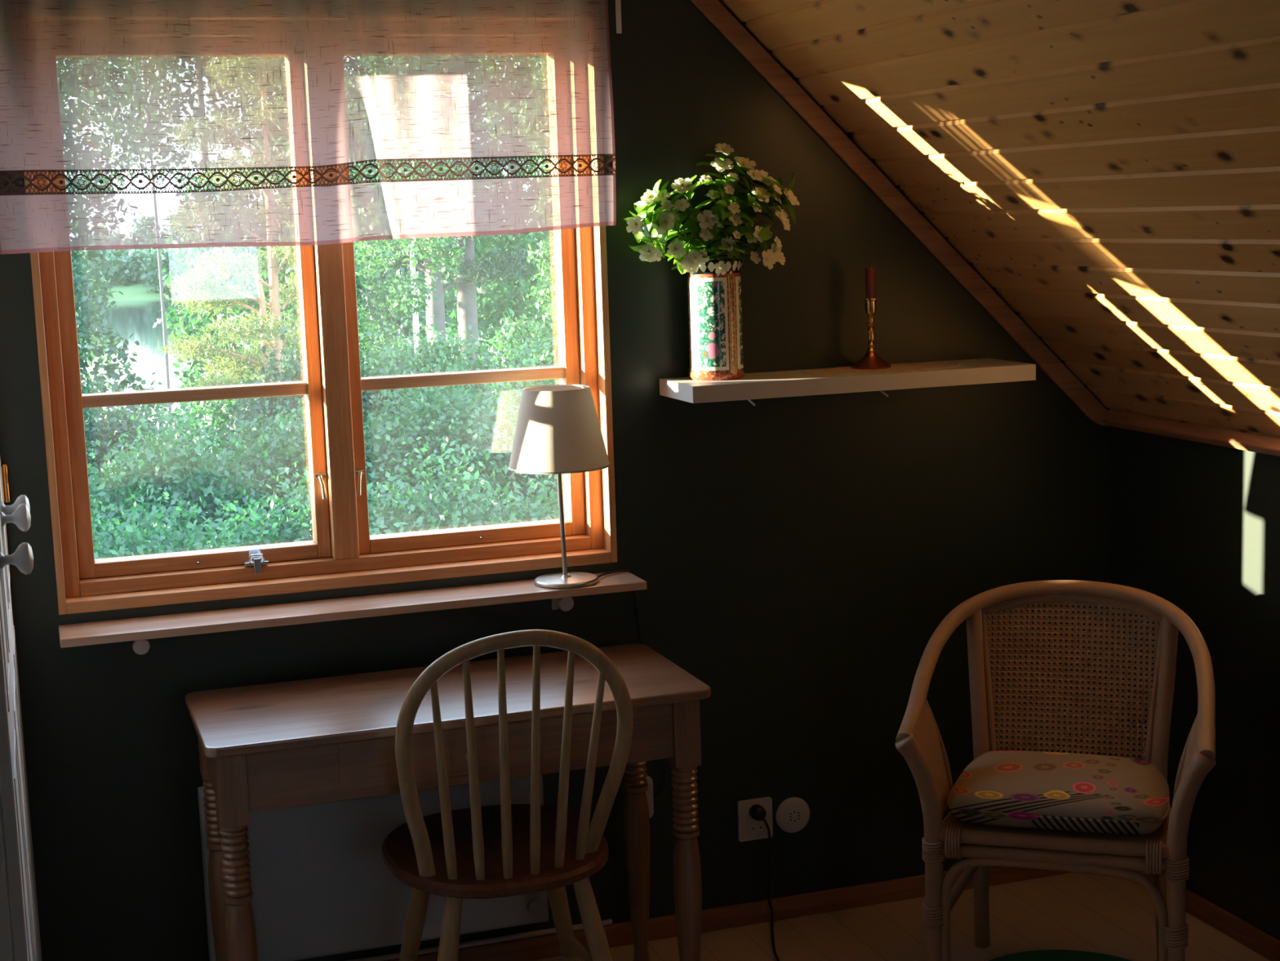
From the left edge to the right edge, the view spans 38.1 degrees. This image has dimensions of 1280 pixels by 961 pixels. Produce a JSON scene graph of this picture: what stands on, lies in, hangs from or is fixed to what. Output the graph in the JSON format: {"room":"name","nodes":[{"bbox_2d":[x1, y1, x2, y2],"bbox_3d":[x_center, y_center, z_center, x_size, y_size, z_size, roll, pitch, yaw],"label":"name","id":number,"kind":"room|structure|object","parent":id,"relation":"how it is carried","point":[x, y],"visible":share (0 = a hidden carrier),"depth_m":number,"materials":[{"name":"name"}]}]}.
{"room":"attic room","nodes":[
{"label":"attic room","id":0,"kind":"room"},
{"bbox_2d":[0,0,1111,960],"bbox_3d":[-0.373,-0.163,4.200,3.450,2.670,0.170,-5,9,-18],"label":"wall","id":1,"kind":"structure","parent":0,"point":[801,558],"depth_m":4.33,"materials":[{"name":"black paint"}]},
{"bbox_2d":[23,155,617,614],"bbox_3d":[-0.702,-0.396,4.125,1.229,1.236,0.307,-5,9,-18],"label":"window","id":2,"kind":"structure","parent":1,"relation":"in","point":[342,553],"depth_m":4.08,"materials":[{"name":"brown wood"}]},
{"bbox_2d":[57,571,647,654],"bbox_3d":[-0.601,0.301,4.016,1.254,0.075,0.147,-5,9,-18],"label":"window ledge","id":3,"kind":"object","parent":1,"relation":"attached to","point":[138,629],"visible":0.91,"depth_m":3.96,"materials":[{"name":"brown wood"}]},
{"bbox_2d":[508,384,665,797],"bbox_3d":[-0.104,0.277,4.181,0.362,0.983,0.226,-5,9,-18],"label":"table lamp","id":4,"kind":"object","parent":3,"relation":"on","point":[557,430],"visible":0.86,"depth_m":4.03,"materials":[{"name":"fabric"}]},
{"bbox_2d":[197,774,548,960],"bbox_3d":[-0.583,0.831,4.116,0.752,0.406,0.104,-5,9,-18],"label":"heater","id":5,"kind":"object","parent":1,"relation":"attached to","point":[322,884],"visible":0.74,"depth_m":4.05,"materials":[{"name":"metal"}]},
{"bbox_2d":[346,919,612,960],"bbox_3d":[-0.472,1.069,4.233,0.855,0.019,0.017,-5,9,-18],"label":"cable conduit","id":6,"kind":"object","parent":1,"relation":"attached to","point":[607,922],"visible":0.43,"depth_m":4.27,"materials":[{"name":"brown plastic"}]},
{"bbox_2d":[615,0,622,33],"bbox_3d":[-0.701,-1.032,3.834,1.415,0.204,0.088,-5,9,-18],"label":"curtain rod","id":7,"kind":"object","parent":1,"relation":"attached to","point":[618,5],"visible":1,"depth_m":4.10,"materials":[{"name":"white paint"}]},
{"bbox_2d":[0,0,616,253],"bbox_3d":[-0.672,-0.796,3.832,1.299,0.613,0.048,-5,9,-18],"label":"curtain","id":8,"kind":"object","parent":7,"relation":"hanging from","point":[137,86],"visible":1,"depth_m":3.83,"materials":[{"name":"fabric"}]},
{"bbox_2d":[645,775,653,817],"bbox_3d":[0.008,0.745,4.355,0.048,0.104,0.012,-5,9,-18],"label":"wall socket","id":9,"kind":"object","parent":1,"relation":"attached to","point":[649,793],"visible":0.18,"depth_m":4.36,"materials":[{"name":"white plastic"}]},
{"bbox_2d":[383,866,1071,960],"bbox_3d":[-0.303,1.093,4.296,3.210,0.054,0.012,-5,9,-18],"label":"baseboard","id":10,"kind":"structure","parent":1,"relation":"attached to","point":[539,947],"depth_m":4.48,"materials":[{"name":"brown wood"}]},
{"bbox_2d":[737,796,773,841],"bbox_3d":[0.277,0.814,4.455,0.088,0.100,0.012,-5,9,-18],"label":"wall socket","id":11,"kind":"object","parent":1,"relation":"attached to","point":[749,828],"visible":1,"depth_m":4.45,"materials":[{"name":"white plastic"}]},
{"bbox_2d":[775,796,809,832],"bbox_3d":[0.372,0.811,4.486,0.088,0.088,0.014,-5,9,-18],"label":"junction cover","id":12,"kind":"object","parent":1,"relation":"attached to","point":[793,814],"visible":1,"depth_m":4.48,"materials":[{"name":"white plastic"}]},
{"bbox_2d":[659,358,1035,405],"bbox_3d":[0.481,-0.224,4.273,0.848,0.054,0.222,-5,9,-18],"label":"wall shelf","id":13,"kind":"object","parent":1,"relation":"attached to","point":[783,384],"visible":1,"depth_m":4.17,"materials":[{"name":"white wood"}]},
{"bbox_2d":[687,257,744,380],"bbox_3d":[0.170,-0.365,4.188,0.135,0.268,0.135,-5,9,-18],"label":"vase","id":14,"kind":"object","parent":13,"relation":"on","point":[714,300],"visible":0.82,"depth_m":4.14,"materials":[{"name":"ceramic"}]},
{"bbox_2d":[628,217,685,264],"bbox_3d":[0.072,-0.481,4.112,0.217,0.214,0.104,-5,9,-18],"label":"sprig","id":15,"kind":"object","parent":14,"relation":"in","point":[649,253],"visible":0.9,"depth_m":4.07,"materials":[{"name":"white plant"}]},
{"bbox_2d":[623,200,699,270],"bbox_3d":[0.057,-0.497,4.110,0.182,0.248,0.119,-5,9,-18],"label":"sprig","id":16,"kind":"object","parent":14,"relation":"in","point":[640,225],"visible":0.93,"depth_m":4.07,"materials":[{"name":"white plant"}]},
{"bbox_2d":[637,178,701,244],"bbox_3d":[0.077,-0.522,4.120,0.159,0.293,0.102,-6,9,-27],"label":"sprig","id":17,"kind":"object","parent":14,"relation":"in","point":[655,197],"visible":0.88,"depth_m":4.08,"materials":[{"name":"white plant"}]},
{"bbox_2d":[670,174,720,256],"bbox_3d":[0.124,-0.529,4.132,0.129,0.300,0.120,-5,9,-18],"label":"sprig","id":18,"kind":"object","parent":14,"relation":"in","point":[685,187],"visible":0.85,"depth_m":4.08,"materials":[{"name":"white plant"}]},
{"bbox_2d":[662,218,730,274],"bbox_3d":[0.123,-0.478,4.103,0.148,0.208,0.109,-7,10,-30],"label":"sprig","id":19,"kind":"object","parent":14,"relation":"in","point":[690,260],"visible":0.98,"depth_m":4.07,"materials":[{"name":"white plant"}]},
{"bbox_2d":[679,200,738,260],"bbox_3d":[0.151,-0.497,4.112,0.110,0.240,0.130,-9,11,-41],"label":"sprig","id":20,"kind":"object","parent":14,"relation":"in","point":[700,221],"visible":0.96,"depth_m":4.07,"materials":[{"name":"white plant"}]},
{"bbox_2d":[692,142,747,257],"bbox_3d":[0.173,-0.569,4.159,0.119,0.369,0.115,-9,11,-41],"label":"sprig","id":21,"kind":"object","parent":14,"relation":"in","point":[723,148],"visible":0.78,"depth_m":4.12,"materials":[{"name":"white plant"}]},
{"bbox_2d":[701,178,744,255],"bbox_3d":[0.170,-0.532,4.176,0.117,0.290,0.111,-5,9,-18],"label":"sprig","id":22,"kind":"object","parent":14,"relation":"in","point":[711,194],"visible":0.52,"depth_m":4.14,"materials":[{"name":"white plant"}]},
{"bbox_2d":[705,225,751,275],"bbox_3d":[0.180,-0.476,4.119,0.120,0.196,0.124,4,10,36],"label":"sprig","id":23,"kind":"object","parent":14,"relation":"in","point":[722,242],"visible":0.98,"depth_m":4.09,"materials":[{"name":"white plant"}]},
{"bbox_2d":[711,185,755,259],"bbox_3d":[0.190,-0.516,4.117,0.113,0.275,0.123,-5,9,-18],"label":"sprig","id":24,"kind":"object","parent":14,"relation":"in","point":[731,209],"visible":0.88,"depth_m":4.08,"materials":[{"name":"white plant"}]},
{"bbox_2d":[708,155,762,256],"bbox_3d":[0.205,-0.557,4.155,0.144,0.343,0.125,1,9,18],"label":"sprig","id":25,"kind":"object","parent":14,"relation":"in","point":[743,162],"visible":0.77,"depth_m":4.13,"materials":[{"name":"white plant"}]},
{"bbox_2d":[709,168,782,260],"bbox_3d":[0.226,-0.549,4.168,0.191,0.322,0.118,-5,9,-18],"label":"sprig","id":26,"kind":"object","parent":14,"relation":"in","point":[765,182],"visible":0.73,"depth_m":4.15,"materials":[{"name":"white plant"}]},
{"bbox_2d":[709,217,785,269],"bbox_3d":[0.236,-0.499,4.163,0.190,0.224,0.103,-4,8,-12],"label":"sprig","id":27,"kind":"object","parent":14,"relation":"in","point":[774,254],"visible":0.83,"depth_m":4.15,"materials":[{"name":"white plant"}]},
{"bbox_2d":[724,206,772,260],"bbox_3d":[0.223,-0.499,4.148,0.150,0.230,0.112,-2,8,2],"label":"sprig","id":28,"kind":"object","parent":14,"relation":"in","point":[762,233],"visible":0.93,"depth_m":4.12,"materials":[{"name":"white plant"}]},
{"bbox_2d":[734,177,768,259],"bbox_3d":[0.225,-0.531,4.152,0.134,0.292,0.123,-1,8,6],"label":"sprig","id":29,"kind":"object","parent":14,"relation":"in","point":[756,195],"visible":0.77,"depth_m":4.13,"materials":[{"name":"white plant"}]},
{"bbox_2d":[723,172,799,262],"bbox_3d":[0.254,-0.541,4.187,0.214,0.301,0.114,-6,9,-26],"label":"sprig","id":30,"kind":"object","parent":14,"relation":"in","point":[781,200],"visible":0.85,"depth_m":4.18,"materials":[{"name":"white plant"}]},
{"bbox_2d":[801,362,960,373],"bbox_3d":[0.563,-0.261,4.314,0.398,0.002,0.184,-5,9,-18],"label":"lace doily","id":31,"kind":"object","parent":13,"relation":"on","point":[908,366],"visible":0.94,"depth_m":4.29,"materials":[{"name":"white fabric"}]},
{"bbox_2d":[851,297,891,368],"bbox_3d":[0.537,-0.343,4.314,0.092,0.161,0.092,-5,9,-18],"label":"candlestick","id":32,"kind":"object","parent":31,"relation":"on","point":[871,360],"visible":1,"depth_m":4.30,"materials":[{"name":"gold metal"}]},
{"bbox_2d":[865,264,875,298],"bbox_3d":[0.534,-0.449,4.299,0.022,0.105,0.022,-5,9,-18],"label":"candle","id":33,"kind":"object","parent":32,"relation":"on","point":[869,272],"visible":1,"depth_m":4.29,"materials":[{"name":"red wax"}]},
{"bbox_2d":[863,297,877,312],"bbox_3d":[0.535,-0.405,4.305,0.031,0.035,0.031,-5,9,-18],"label":"candle cup","id":34,"kind":"object","parent":32,"relation":"on","point":[870,304],"depth_m":4.29,"materials":[{"name":"gold metal"}]},
{"bbox_2d":[690,0,1109,426],"bbox_3d":[0.495,-0.759,4.316,1.398,1.367,0.014,-5,9,-18],"label":"trim","id":35,"kind":"structure","parent":1,"relation":"attached to","point":[714,11],"depth_m":4.36,"materials":[{"name":"brown wood"}]},
{"bbox_2d":[529,871,1270,960],"bbox_3d":[0.685,1.560,1.400,3.450,0.100,6.540,-5,9,-18],"label":"floor","id":36,"kind":"structure","parent":0,"point":[1110,915],"depth_m":4.40,"materials":[{"name":"brown wood"}]},
{"bbox_2d":[0,459,41,960],"bbox_3d":[-1.355,0.279,3.162,0.632,2.060,1.258,-5,9,-18],"label":"tall cabinet","id":37,"kind":"object","parent":36,"relation":"on","point":[20,933],"visible":1,"depth_m":2.88,"materials":[{"name":"paint"}]},
{"bbox_2d":[185,643,711,960],"bbox_3d":[-0.390,0.804,3.880,1.016,0.750,0.455,-5,9,-18],"label":"desk","id":38,"kind":"object","parent":36,"relation":"on","point":[284,744],"visible":0.91,"depth_m":3.73,"materials":[{"name":"brown wood"}]},
{"bbox_2d":[382,629,632,960],"bbox_3d":[-0.290,0.719,3.777,0.472,0.948,0.526,-5,9,-18],"label":"chair","id":39,"kind":"object","parent":36,"relation":"on","point":[506,849],"visible":1,"depth_m":3.60,"materials":[{"name":"brown wood"}]},
{"bbox_2d":[749,804,779,960],"bbox_3d":[0.424,1.026,3.734,0.053,0.301,1.510,-3,8,-10],"label":"power cord","id":40,"kind":"object","parent":36,"relation":"on","point":[757,811],"visible":1,"depth_m":4.43,"materials":[{"name":"black plastic"}]},
{"bbox_2d":[894,579,1216,960],"bbox_3d":[0.906,0.690,3.971,0.631,0.872,0.530,1,9,18],"label":"rattan armchair","id":41,"kind":"object","parent":36,"relation":"on","point":[1162,853],"visible":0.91,"depth_m":4.05,"materials":[{"name":"wicker"}]},
{"bbox_2d":[946,751,1169,835],"bbox_3d":[0.888,0.649,3.914,0.448,0.097,0.369,1,9,18],"label":"seat cushion","id":42,"kind":"object","parent":41,"relation":"on","point":[1032,789],"visible":1,"depth_m":3.80,"materials":[{"name":"fabric"}]},
{"bbox_2d":[989,949,1131,960],"bbox_3d":[0.935,1.113,4.017,0.470,0.012,0.470,-5,9,-18],"label":"rug","id":43,"kind":"object","parent":36,"relation":"on","point":[1051,954],"visible":1,"depth_m":4.21,"materials":[{"name":"green fabric"}]},
{"bbox_2d":[720,0,1279,438],"bbox_3d":[1.550,-0.427,1.426,1.591,1.584,6.540,-5,9,-18],"label":"ceiling","id":44,"kind":"structure","parent":0,"point":[1110,168],"depth_m":3.67,"materials":[{"name":"brown wood"}]},
{"bbox_2d":[1110,426,1279,940],"bbox_3d":[2.242,0.811,1.827,0.120,1.256,6.200,-5,9,-18],"label":"wall","id":45,"kind":"structure","parent":0,"point":[1195,526],"depth_m":4.28,"materials":[{"name":"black paint"}]},
{"bbox_2d":[1104,410,1279,456],"bbox_3d":[2.154,0.237,1.713,0.029,0.042,6.186,-5,9,-18],"label":"trim","id":46,"kind":"structure","parent":45,"relation":"attached to","point":[1204,434],"depth_m":4.26,"materials":[{"name":"brown wood"}]},
{"bbox_2d":[1134,874,1279,960],"bbox_3d":[2.199,1.362,1.881,0.012,0.054,6.188,-5,9,-18],"label":"baseboard","id":47,"kind":"structure","parent":45,"relation":"attached to","point":[1251,936],"depth_m":4.30,"materials":[{"name":"brown wood"}]},
{"label":"outside","id":48,"kind":"structure","parent":0,"visible":0},
{"bbox_2d":[97,249,552,302],"bbox_3d":[-54.875,-49.837,412.185,480.000,11.180,125.997,-5,9,-18],"label":"shore","id":49,"kind":"structure","parent":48,"point":[136,291],"depth_m":361.97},
{"bbox_2d":[72,233,554,297],"bbox_3d":[-89.181,-47.375,388.140,204.722,21.224,78.944,-5,9,-18],"label":"forest","id":50,"kind":"object","parent":49,"relation":"on","point":[143,264],"visible":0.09,"depth_m":369.97,"materials":[{"name":"green plant"}]},
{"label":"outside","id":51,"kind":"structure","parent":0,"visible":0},
{"bbox_3d":[-13.516,1.489,57.622,170.000,9.338,107.500,-5,9,-18],"label":"ground","id":52,"kind":"structure","parent":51,"visible":0},
{"bbox_2d":[65,170,124,446],"bbox_3d":[-4.794,-0.813,14.488,1.816,9.007,2.112,-6,9,-25],"label":"tree","id":53,"kind":"object","parent":52,"relation":"on","point":[80,293],"visible":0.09,"depth_m":14.52,"materials":[{"name":"green plant"}]},
{"bbox_2d":[66,170,173,445],"bbox_3d":[-9.174,-1.614,28.639,3.708,9.313,3.267,-5,9,-18],"label":"leafy tree","id":54,"kind":"object","parent":52,"relation":"on","point":[110,368],"visible":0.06,"depth_m":28.60,"materials":[{"name":"green plant"}]},
{"bbox_2d":[80,373,207,529],"bbox_3d":[-4.446,1.286,16.360,1.751,4.535,1.770,1,9,18],"label":"leafy bush","id":55,"kind":"object","parent":52,"relation":"on","point":[113,433],"visible":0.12,"depth_m":15.87,"materials":[{"name":"green plant"}]},
{"bbox_2d":[77,168,241,426],"bbox_3d":[-6.218,-2.188,24.153,2.303,10.696,2.270,-5,9,-18],"label":"leafy tree","id":56,"kind":"object","parent":52,"relation":"on","point":[163,317],"visible":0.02,"depth_m":24.16,"materials":[{"name":"green plant"}]},
{"bbox_2d":[91,484,265,559],"bbox_3d":[-2.942,1.879,11.168,2.046,3.843,2.122,1,9,21],"label":"leafy bush","id":57,"kind":"object","parent":52,"relation":"on","point":[120,545],"visible":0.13,"depth_m":10.87,"materials":[{"name":"green plant"}]},
{"bbox_2d":[87,382,300,555],"bbox_3d":[-3.318,1.460,13.604,1.724,4.402,2.171,-6,9,-29],"label":"leafy bush","id":58,"kind":"object","parent":52,"relation":"on","point":[187,473],"visible":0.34,"depth_m":13.01,"materials":[{"name":"green plant"}]},
{"bbox_2d":[202,168,226,444],"bbox_3d":[-8.299,-5.259,34.930,5.146,15.670,4.689,-8,10,-37],"label":"leafy tree","id":59,"kind":"object","parent":52,"relation":"on","point":[204,169],"visible":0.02,"depth_m":35.24,"materials":[{"name":"green plant"}]},
{"bbox_2d":[152,172,300,476],"bbox_3d":[-7.178,-1.588,33.583,3.075,8.385,3.250,-3,8,-10],"label":"leafy tree","id":60,"kind":"object","parent":52,"relation":"on","point":[193,327],"visible":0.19,"depth_m":32.82,"materials":[{"name":"green plant"}]},
{"bbox_2d":[157,167,302,413],"bbox_3d":[-4.035,-0.655,19.706,2.016,7.954,1.759,-5,9,-18],"label":"leafy tree","id":61,"kind":"object","parent":52,"relation":"on","point":[211,298],"visible":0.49,"depth_m":19.41,"materials":[{"name":"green plant"}]},
{"bbox_2d":[200,309,399,521],"bbox_3d":[-3.030,0.884,17.591,2.052,5.019,2.059,-9,11,-39],"label":"leafy bush","id":62,"kind":"object","parent":52,"relation":"on","point":[255,408],"visible":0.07,"depth_m":17.16,"materials":[{"name":"green plant"}]},
{"bbox_2d":[191,452,412,549],"bbox_3d":[-2.226,1.774,12.017,1.880,3.863,1.852,1,9,21],"label":"leafy bush","id":63,"kind":"object","parent":52,"relation":"on","point":[273,532],"visible":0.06,"depth_m":11.62,"materials":[{"name":"green plant"}]},
{"bbox_2d":[201,164,405,439],"bbox_3d":[-5.548,-2.414,30.781,3.492,10.212,4.012,-3,8,-4],"label":"leafy tree","id":64,"kind":"object","parent":52,"relation":"on","point":[378,314],"visible":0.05,"depth_m":30.39,"materials":[{"name":"green plant"}]},
{"bbox_2d":[193,397,418,542],"bbox_3d":[-2.613,1.397,14.443,1.992,4.341,2.050,1,9,19],"label":"leafy bush","id":65,"kind":"object","parent":52,"relation":"on","point":[280,452],"visible":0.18,"depth_m":13.88,"materials":[{"name":"green plant"}]},
{"bbox_2d":[222,160,439,493],"bbox_3d":[-3.541,-0.867,21.675,2.282,8.029,2.252,4,10,35],"label":"leafy tree","id":66,"kind":"object","parent":52,"relation":"on","point":[366,255],"visible":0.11,"depth_m":21.33,"materials":[{"name":"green plant"}]},
{"bbox_2d":[251,160,514,399],"bbox_3d":[-5.144,-4.286,36.074,5.235,13.211,5.602,-5,9,-18],"label":"leafy tree","id":67,"kind":"object","parent":52,"relation":"on","point":[409,326],"visible":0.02,"depth_m":35.97,"materials":[{"name":"green plant"}]},
{"bbox_2d":[354,158,475,364],"bbox_3d":[-2.946,-1.581,23.916,1.878,9.113,1.856,-5,9,-18],"label":"birch tree","id":68,"kind":"object","parent":52,"relation":"on","point":[435,244],"visible":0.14,"depth_m":23.69,"materials":[{"name":"green plant"}]},
{"bbox_2d":[300,417,538,537],"bbox_3d":[-1.290,1.633,11.965,1.797,4.028,1.891,-1,8,5],"label":"leafy bush","id":69,"kind":"object","parent":52,"relation":"on","point":[413,517],"visible":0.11,"depth_m":11.75,"materials":[{"name":"green plant"}]},
{"bbox_2d":[354,157,534,369],"bbox_3d":[-3.147,-3.086,26.279,2.970,11.832,2.252,-10,11,-43],"label":"pine tree","id":70,"kind":"object","parent":52,"relation":"on","point":[437,307],"visible":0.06,"depth_m":26.28,"materials":[{"name":"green plant"}]},
{"bbox_2d":[360,314,531,503],"bbox_3d":[-1.837,0.843,18.041,2.201,4.893,2.105,-2,8,1],"label":"leafy bush","id":71,"kind":"object","parent":52,"relation":"on","point":[403,366],"visible":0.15,"depth_m":17.51,"materials":[{"name":"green plant"}]},
{"bbox_2d":[363,346,553,527],"bbox_3d":[-1.537,1.219,14.581,1.956,4.548,1.980,-3,8,-4],"label":"leafy bush","id":72,"kind":"object","parent":52,"relation":"on","point":[394,433],"visible":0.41,"depth_m":13.99,"materials":[{"name":"green plant"}]},
{"bbox_2d":[382,156,553,386],"bbox_3d":[-2.451,-3.470,26.795,2.612,12.466,2.369,-5,9,-18],"label":"pine tree","id":73,"kind":"object","parent":52,"relation":"on","point":[467,312],"visible":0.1,"depth_m":26.80,"materials":[{"name":"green plant"}]},
{"bbox_2d":[391,156,557,358],"bbox_3d":[-2.401,-4.844,37.850,5.425,13.793,5.270,-3,8,-5],"label":"leafy tree","id":74,"kind":"object","parent":52,"relation":"on","point":[451,298],"visible":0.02,"depth_m":37.62,"materials":[{"name":"green plant"}]},
{"bbox_2d":[417,155,557,513],"bbox_3d":[-2.033,-3.319,29.779,3.941,11.720,3.643,-3,8,-10],"label":"leafy tree","id":75,"kind":"object","parent":52,"relation":"on","point":[508,299],"visible":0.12,"depth_m":29.24,"materials":[{"name":"green plant"}]},
{"bbox_2d":[470,473,564,524],"bbox_3d":[-0.492,1.596,12.574,1.935,3.941,1.844,3,10,32],"label":"leafy bush","id":76,"kind":"object","parent":52,"relation":"on","point":[541,513],"visible":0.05,"depth_m":12.15,"materials":[{"name":"green plant"}]},
{"bbox_2d":[474,320,564,520],"bbox_3d":[-0.455,1.038,15.134,2.123,4.710,2.038,-6,9,-25],"label":"leafy bush","id":77,"kind":"object","parent":52,"relation":"on","point":[517,389],"visible":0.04,"depth_m":14.71,"materials":[{"name":"green plant"}]},
{"bbox_2d":[484,155,557,367],"bbox_3d":[-0.623,-1.181,22.530,2.011,8.232,2.139,6,12,44],"label":"leafy tree","id":78,"kind":"object","parent":52,"relation":"on","point":[501,340],"visible":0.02,"depth_m":22.41,"materials":[{"name":"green plant"}]},
{"bbox_2d":[495,303,558,512],"bbox_3d":[-0.395,0.560,18.109,1.990,5.270,2.155,-4,8,-12],"label":"leafy bush","id":79,"kind":"object","parent":52,"relation":"on","point":[550,339],"visible":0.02,"depth_m":17.40,"materials":[{"name":"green plant"}]},
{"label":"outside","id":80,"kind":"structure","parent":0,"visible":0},
{"bbox_2d":[77,284,548,454],"bbox_3d":[4.514,-23.275,253.872,470.000,0.001,272.000,-5,9,-18],"label":"lake","id":81,"kind":"structure","parent":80,"point":[139,317],"depth_m":226.40,"materials":[{"name":"grey liquid"}]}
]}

